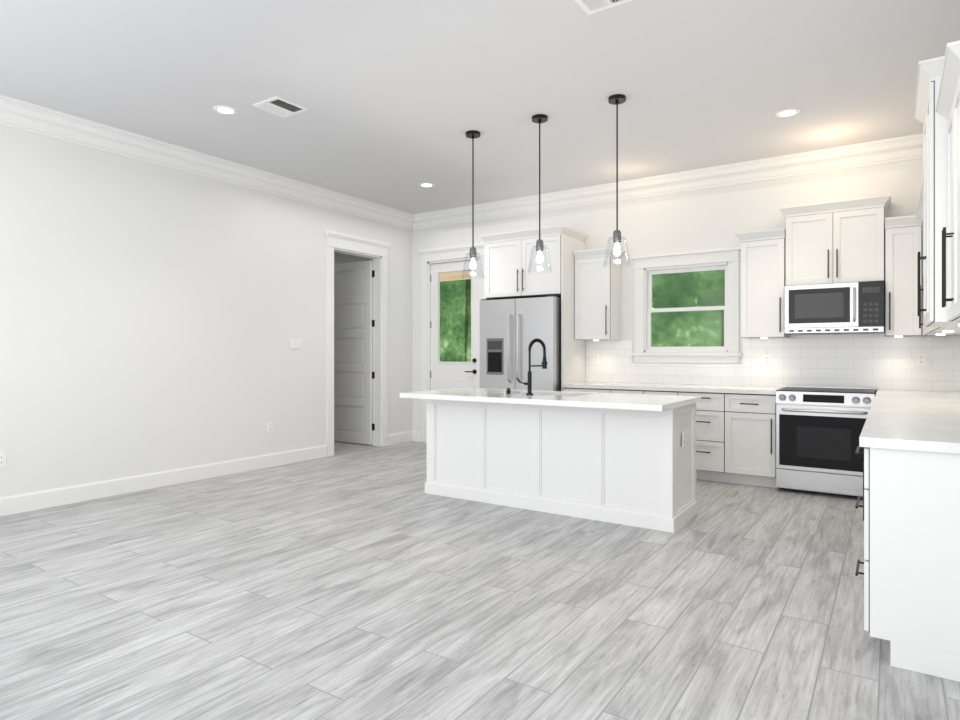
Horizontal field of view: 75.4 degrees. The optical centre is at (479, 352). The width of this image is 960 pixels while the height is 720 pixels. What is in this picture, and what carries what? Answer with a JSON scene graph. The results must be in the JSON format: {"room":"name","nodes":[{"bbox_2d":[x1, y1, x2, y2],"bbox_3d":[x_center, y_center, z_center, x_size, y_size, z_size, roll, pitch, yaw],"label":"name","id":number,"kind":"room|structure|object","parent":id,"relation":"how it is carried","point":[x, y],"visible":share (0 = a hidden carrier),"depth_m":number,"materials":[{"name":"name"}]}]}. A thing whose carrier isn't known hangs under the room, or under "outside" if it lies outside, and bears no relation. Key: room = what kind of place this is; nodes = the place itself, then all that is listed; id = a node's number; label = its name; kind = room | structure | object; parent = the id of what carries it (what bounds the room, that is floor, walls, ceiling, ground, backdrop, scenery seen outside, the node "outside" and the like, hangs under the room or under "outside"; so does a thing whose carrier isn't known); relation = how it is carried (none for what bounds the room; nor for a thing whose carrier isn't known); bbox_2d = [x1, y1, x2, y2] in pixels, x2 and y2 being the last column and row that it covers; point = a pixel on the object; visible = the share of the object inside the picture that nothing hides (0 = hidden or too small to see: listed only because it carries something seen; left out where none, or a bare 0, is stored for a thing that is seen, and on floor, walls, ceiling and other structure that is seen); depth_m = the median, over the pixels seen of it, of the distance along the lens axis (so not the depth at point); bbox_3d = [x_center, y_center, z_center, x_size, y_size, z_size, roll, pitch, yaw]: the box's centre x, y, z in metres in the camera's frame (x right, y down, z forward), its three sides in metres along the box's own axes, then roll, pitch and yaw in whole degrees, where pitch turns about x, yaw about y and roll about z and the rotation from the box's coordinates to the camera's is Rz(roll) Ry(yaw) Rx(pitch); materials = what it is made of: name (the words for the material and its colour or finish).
{"room":"kitchen","nodes":[
{"label":"kitchen","id":0,"kind":"room"},
{"bbox_2d":[0,125,412,497],"bbox_3d":[-3.858,-0.340,4.631,0.150,3.180,10.250,0,0,34],"label":"wall","id":1,"kind":"structure","parent":0,"point":[154,318],"depth_m":5.77,"materials":[{"name":"paint"}]},
{"bbox_2d":[0,452,5,466],"bbox_3d":[-3.678,0.820,4.757,0.010,0.114,0.070,0,0,34],"label":"electrical outlet","id":2,"kind":"object","parent":1,"relation":"attached to","point":[2,459],"visible":1,"depth_m":4.77,"materials":[{"name":"white plastic"}]},
{"bbox_2d":[0,445,326,515],"bbox_3d":[-4.237,1.180,3.910,0.016,0.140,8.630,0,0,34],"label":"baseboard","id":3,"kind":"structure","parent":1,"relation":"attached to","point":[15,504],"depth_m":5.67,"materials":[{"name":"white paint"}]},
{"bbox_2d":[0,94,415,229],"bbox_3d":[-3.729,-1.841,4.545,0.160,0.178,10.250,0,0,34],"label":"crown molding","id":4,"kind":"structure","parent":1,"relation":"attached to","point":[33,118],"depth_m":5.86,"materials":[{"name":"white paint"}]},
{"bbox_2d":[267,422,272,432],"bbox_3d":[-2.306,0.815,6.823,0.010,0.114,0.070,0,0,34],"label":"electrical outlet","id":5,"kind":"object","parent":1,"relation":"attached to","point":[269,426],"visible":1,"depth_m":6.81,"materials":[{"name":"white plastic"}]},
{"bbox_2d":[290,339,301,348],"bbox_3d":[-2.106,-0.100,7.123,0.012,0.114,0.162,0,0,34],"label":"light switch","id":6,"kind":"object","parent":1,"relation":"attached to","point":[295,343],"visible":1,"depth_m":7.11,"materials":[{"name":"white plastic"}]},
{"bbox_2d":[334,260,371,444],"bbox_3d":[-1.816,-0.006,8.612,0.840,2.488,0.152,0,0,34],"label":"door","id":7,"kind":"structure","parent":1,"relation":"in","point":[352,352],"depth_m":8.55,"materials":[{"name":"white paint"}]},
{"bbox_2d":[372,270,374,429],"bbox_3d":[-1.443,-0.035,8.382,0.045,2.164,0.012,0,0,34],"label":"door hinges","id":8,"kind":"object","parent":7,"relation":"attached to","point":[373,325],"depth_m":8.38,"materials":[{"name":"black metal"}]},
{"bbox_2d":[325,230,390,455],"bbox_3d":[-1.621,-0.117,8.001,0.250,2.735,1.130,0,0,34],"label":"door frame","id":9,"kind":"structure","parent":1,"relation":"attached to","point":[376,251],"depth_m":8.32,"materials":[{"name":"white paint"}]},
{"bbox_2d":[388,431,415,444],"bbox_3d":[-1.094,1.180,8.623,0.040,0.140,0.540,0,0,34],"label":"baseboard","id":10,"kind":"structure","parent":1,"relation":"attached to","point":[408,436],"depth_m":8.63,"materials":[{"name":"white paint"}]},
{"bbox_2d":[334,252,371,263],"bbox_3d":[-1.968,-0.340,9.557,2.150,3.180,0.150,0,0,34],"label":"wall","id":11,"kind":"structure","parent":0,"point":[340,258],"depth_m":9.52,"materials":[{"name":"paint"}]},
{"bbox_2d":[440,270,470,281],"bbox_3d":[-0.446,-0.110,10.540,5.200,3.000,3.030,0,0,34],"label":"porch","id":12,"kind":"object","parent":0,"point":[457,275],"depth_m":12.08,"materials":[{"name":"beige wood"}]},
{"bbox_2d":[0,441,959,719],"bbox_3d":[-2.150,1.310,3.497,8.950,0.120,10.650,0,0,34],"label":"floor","id":13,"kind":"structure","parent":0,"point":[352,581],"depth_m":3.04,"materials":[{"name":"grey wood"}]},
{"bbox_2d":[480,295,560,390],"bbox_3d":[0.587,0.310,7.309,0.965,1.880,0.811,0,0,34],"label":"refrigerator","id":14,"kind":"object","parent":13,"relation":"on","point":[511,330],"visible":0.58,"depth_m":6.98,"materials":[{"name":"grey metal"}]},
{"bbox_2d":[480,225,587,390],"bbox_3d":[0.638,-0.075,7.386,1.093,2.650,0.683,0,0,34],"label":"surround","id":15,"kind":"object","parent":13,"relation":"on","point":[508,255],"visible":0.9,"depth_m":7.09,"materials":[{"name":"white paint"}]},
{"bbox_2d":[425,400,697,532],"bbox_3d":[0.614,0.815,5.206,2.209,0.870,0.680,0,0,34],"label":"kitchen island","id":16,"kind":"object","parent":13,"relation":"on","point":[623,459],"depth_m":4.79,"materials":[{"name":"white paint"}]},
{"bbox_2d":[400,390,683,411],"bbox_3d":[0.377,0.360,4.850,2.244,0.040,0.460,0,0,34],"label":"island countertop","id":17,"kind":"structure","parent":16,"relation":"on","point":[480,397],"depth_m":4.64,"materials":[{"name":"white stone"}]},
{"bbox_2d":[506,338,547,394],"bbox_3d":[0.387,0.110,5.142,0.294,0.461,0.217,0,0,34],"label":"faucet","id":18,"kind":"object","parent":17,"relation":"on","point":[543,365],"visible":1,"depth_m":5.05,"materials":[{"name":"black metal"}]},
{"bbox_2d":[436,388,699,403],"bbox_3d":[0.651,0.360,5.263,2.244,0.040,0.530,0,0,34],"label":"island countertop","id":19,"kind":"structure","parent":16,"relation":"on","point":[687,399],"depth_m":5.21,"materials":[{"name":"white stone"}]},
{"bbox_2d":[532,392,547,395],"bbox_3d":[0.552,0.474,5.262,0.780,0.212,0.440,0,0,34],"label":"sink","id":20,"kind":"object","parent":19,"relation":"in","point":[534,393],"depth_m":5.51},
{"bbox_2d":[682,431,685,446],"bbox_3d":[1.497,0.630,4.551,0.010,0.114,0.070,0,0,34],"label":"outlet","id":21,"kind":"object","parent":16,"relation":"attached to","point":[683,438],"visible":1,"depth_m":4.53,"materials":[{"name":"white plastic"}]},
{"bbox_2d":[562,386,617,392],"bbox_3d":[1.345,0.815,6.946,0.619,0.870,0.633,0,0,34],"label":"base cabinet","id":22,"kind":"object","parent":13,"relation":"on","point":[564,387],"depth_m":6.65,"materials":[{"name":"white paint"}]},
{"bbox_2d":[618,390,677,395],"bbox_3d":[1.820,0.815,6.630,0.759,0.870,0.633,0,0,34],"label":"base cabinet","id":23,"kind":"object","parent":13,"relation":"on","point":[652,392],"depth_m":6.30,"materials":[{"name":"white paint"}]},
{"bbox_2d":[678,390,733,482],"bbox_3d":[2.320,0.815,6.299,0.558,0.870,0.633,0,0,34],"label":"base cabinet","id":24,"kind":"object","parent":13,"relation":"on","point":[715,412],"depth_m":5.97,"materials":[{"name":"white paint"}]},
{"bbox_2d":[734,394,777,487],"bbox_3d":[2.690,0.815,6.053,0.448,0.870,0.633,0,0,34],"label":"base cabinet","id":25,"kind":"object","parent":13,"relation":"on","point":[735,434],"depth_m":5.78,"materials":[{"name":"white paint"}]},
{"bbox_2d":[562,382,783,393],"bbox_3d":[1.977,0.360,6.515,2.150,0.040,0.653,0,0,34],"label":"countertop","id":26,"kind":"structure","parent":25,"relation":"on","point":[579,385],"depth_m":6.30,"materials":[{"name":"white stone"}]},
{"bbox_2d":[776,385,875,496],"bbox_3d":[3.153,0.786,5.651,0.755,0.927,0.747,0,0,34],"label":"range oven","id":27,"kind":"object","parent":13,"relation":"on","point":[819,430],"visible":0.88,"depth_m":5.41,"materials":[{"name":"silver metal"}]},
{"bbox_2d":[859,446,959,681],"bbox_3d":[1.991,0.815,2.591,0.643,0.870,0.577,0,0,34],"label":"base cabinet","id":28,"kind":"object","parent":13,"relation":"on","point":[911,499],"depth_m":2.44,"materials":[{"name":"white paint"}]},
{"bbox_2d":[859,390,959,453],"bbox_3d":[2.889,0.360,3.958,0.658,0.040,3.901,0,0,34],"label":"countertop","id":29,"kind":"structure","parent":28,"relation":"on","point":[928,422],"depth_m":3.04,"materials":[{"name":"white stone"}]},
{"bbox_2d":[0,0,959,213],"bbox_3d":[-2.150,-1.990,3.497,8.950,0.120,10.650,0,0,34],"label":"ceiling","id":30,"kind":"structure","parent":0,"point":[398,99],"depth_m":4.40,"materials":[{"name":"paint"}]},
{"bbox_2d":[213,105,237,114],"bbox_3d":[-2.021,-1.927,4.930,0.182,0.006,0.182,0,0,25],"label":"recessed light","id":31,"kind":"object","parent":30,"relation":"in","point":[228,110],"depth_m":4.92,"materials":[{"name":"white plastic"}]},
{"bbox_2d":[252,96,308,117],"bbox_3d":[-1.561,-1.923,4.864,0.300,0.013,0.300,0,0,34],"label":"ceiling vent","id":32,"kind":"object","parent":30,"relation":"in","point":[280,106],"visible":0.98,"depth_m":4.85,"materials":[{"name":"white metal"}]},
{"bbox_2d":[419,183,434,186],"bbox_3d":[-0.611,-1.927,7.127,0.182,0.006,0.182,0,0,25],"label":"recessed light","id":33,"kind":"object","parent":30,"relation":"in","point":[421,184],"depth_m":7.13,"materials":[{"name":"white plastic"}]},
{"bbox_2d":[462,130,484,278],"bbox_3d":[-0.061,-1.292,5.441,0.208,1.275,0.208,0,0,34],"label":"pendant light","id":34,"kind":"object","parent":30,"relation":"hanging from","point":[472,134],"visible":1,"depth_m":5.44,"materials":[{"name":"black metal"}]},
{"bbox_2d":[527,114,551,273],"bbox_3d":[0.489,-1.292,5.077,0.208,1.275,0.208,0,0,34],"label":"pendant light","id":35,"kind":"object","parent":30,"relation":"hanging from","point":[540,119],"visible":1,"depth_m":5.07,"materials":[{"name":"black metal"}]},
{"bbox_2d":[575,0,632,14],"bbox_3d":[0.656,-1.923,3.321,0.300,0.013,0.300,0,0,34],"label":"ceiling vent","id":36,"kind":"object","parent":30,"relation":"in","point":[588,7],"visible":1,"depth_m":3.42,"materials":[{"name":"white metal"}]},
{"bbox_2d":[603,94,629,267],"bbox_3d":[1.036,-1.292,4.689,0.208,1.275,0.208,0,0,34],"label":"pendant light","id":37,"kind":"object","parent":30,"relation":"hanging from","point":[616,99],"visible":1,"depth_m":4.68,"materials":[{"name":"black metal"}]},
{"bbox_2d":[775,108,799,117],"bbox_3d":[2.469,-1.927,4.986,0.182,0.006,0.182,0,0,7],"label":"recessed light","id":38,"kind":"object","parent":30,"relation":"in","point":[790,112],"depth_m":4.98,"materials":[{"name":"white plastic"}]},
{"bbox_2d":[413,158,959,431],"bbox_3d":[1.684,-0.340,7.194,6.550,3.180,0.150,0,0,34],"label":"wall","id":39,"kind":"structure","parent":0,"point":[712,218],"depth_m":6.74,"materials":[{"name":"paint"}]},
{"bbox_2d":[419,242,485,441],"bbox_3d":[-0.334,-0.102,8.521,1.120,2.705,0.230,0,0,34],"label":"door frame","id":40,"kind":"structure","parent":39,"relation":"attached to","point":[447,254],"depth_m":8.70,"materials":[{"name":"white paint"}]},
{"bbox_2d":[430,260,477,389],"bbox_3d":[-0.365,-0.013,8.495,0.838,2.465,0.108,0,0,34],"label":"door","id":41,"kind":"structure","parent":39,"relation":"in","point":[448,375],"depth_m":8.52,"materials":[{"name":"white paint"}]},
{"bbox_2d":[574,254,620,340],"bbox_3d":[1.350,-0.623,7.125,0.429,0.945,0.328,0,0,34],"label":"upper cabinet","id":42,"kind":"object","parent":39,"relation":"attached to","point":[597,287],"depth_m":6.99,"materials":[{"name":"white paint"}]},
{"bbox_2d":[416,133,922,229],"bbox_3d":[1.594,-1.841,7.067,5.880,0.178,0.160,0,0,34],"label":"crown molding","id":43,"kind":"structure","parent":39,"relation":"attached to","point":[910,147],"depth_m":6.58,"materials":[{"name":"white paint"}]},
{"bbox_2d":[631,246,741,363],"bbox_3d":[2.253,-0.495,6.786,1.170,1.210,0.200,0,0,34],"label":"kitchen window","id":44,"kind":"structure","parent":39,"relation":"in","point":[728,256],"depth_m":6.73,"materials":[{"name":"white paint"}]},
{"bbox_2d":[739,234,788,337],"bbox_3d":[2.823,-0.633,6.148,0.396,0.965,0.328,0,0,34],"label":"upper cabinet","id":45,"kind":"object","parent":39,"relation":"attached to","point":[763,258],"depth_m":6.01,"materials":[{"name":"white paint"}]},
{"bbox_2d":[586,333,959,391],"bbox_3d":[2.748,0.077,6.392,3.570,0.523,0.008,0,0,34],"label":"backsplash","id":46,"kind":"structure","parent":39,"relation":"attached to","point":[879,361],"depth_m":6.04,"materials":[{"name":"tile"}]},
{"bbox_2d":[593,354,598,363],"bbox_3d":[1.359,0.070,7.302,0.070,0.114,0.010,0,0,34],"label":"electrical outlet","id":47,"kind":"object","parent":46,"relation":"attached to","point":[595,358],"visible":1,"depth_m":7.30,"materials":[{"name":"white plastic"}]},
{"bbox_2d":[763,354,770,365],"bbox_3d":[2.901,0.070,6.279,0.070,0.114,0.010,0,0,34],"label":"electrical outlet","id":48,"kind":"object","parent":46,"relation":"attached to","point":[766,359],"visible":1,"depth_m":6.28,"materials":[{"name":"white plastic"}]},
{"bbox_2d":[917,353,925,365],"bbox_3d":[3.963,0.060,5.574,0.070,0.114,0.010,0,0,34],"label":"electrical outlet","id":49,"kind":"object","parent":46,"relation":"attached to","point":[921,359],"visible":1,"depth_m":5.57,"materials":[{"name":"white plastic"}]},
{"bbox_2d":[785,202,884,285],"bbox_3d":[3.320,-0.973,5.818,0.790,0.675,0.328,0,0,34],"label":"upper cabinet","id":50,"kind":"object","parent":39,"relation":"attached to","point":[864,239],"depth_m":5.67,"materials":[{"name":"white paint"}]},
{"bbox_2d":[785,281,883,333],"bbox_3d":[3.288,-0.407,5.769,0.783,0.445,0.446,0,0,34],"label":"over-the-range microwave","id":51,"kind":"object","parent":50,"relation":"attached to","point":[845,308],"visible":1,"depth_m":5.61,"materials":[{"name":"grey metal"}]},
{"bbox_2d":[884,222,921,336],"bbox_3d":[3.764,-0.633,5.524,0.266,0.965,0.328,0,0,34],"label":"upper cabinet","id":52,"kind":"object","parent":39,"relation":"attached to","point":[903,240],"depth_m":5.40,"materials":[{"name":"white paint"}]},
{"bbox_3d":[1.475,-0.340,1.092,0.150,3.180,10.250,0,0,34],"label":"wall","id":53,"kind":"structure","parent":0,"visible":0},
{"bbox_2d":[918,64,959,331],"bbox_3d":[2.553,-0.745,3.214,0.395,1.190,0.860,0,0,34],"label":"upper cabinet","id":54,"kind":"object","parent":53,"relation":"attached to","point":[937,107],"depth_m":3.01,"materials":[{"name":"white paint"}]},
{"bbox_2d":[926,332,959,334],"bbox_3d":[3.261,-0.633,4.220,0.328,0.965,0.920,0,0,34],"label":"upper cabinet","id":55,"kind":"object","parent":53,"relation":"attached to","point":[927,333],"depth_m":4.77,"materials":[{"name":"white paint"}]},
{"bbox_2d":[942,328,959,331],"bbox_3d":[2.930,-0.633,3.720,0.328,0.965,0.519,0,0,34],"label":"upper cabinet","id":56,"kind":"object","parent":53,"relation":"attached to","point":[943,329],"depth_m":4.05,"materials":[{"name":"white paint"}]},
{"bbox_2d":[946,56,959,323],"bbox_3d":[2.178,-0.633,2.587,0.328,0.965,0.718,0,0,34],"label":"upper cabinet","id":57,"kind":"object","parent":53,"relation":"attached to","point":[952,101],"depth_m":2.66,"materials":[{"name":"white paint"}]},
{"label":"outside","id":58,"kind":"structure","parent":0,"visible":0},
{"bbox_2d":[440,270,724,361],"bbox_3d":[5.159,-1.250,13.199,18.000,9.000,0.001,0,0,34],"label":"trees","id":59,"kind":"object","parent":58,"point":[461,289],"depth_m":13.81,"materials":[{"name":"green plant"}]}
]}

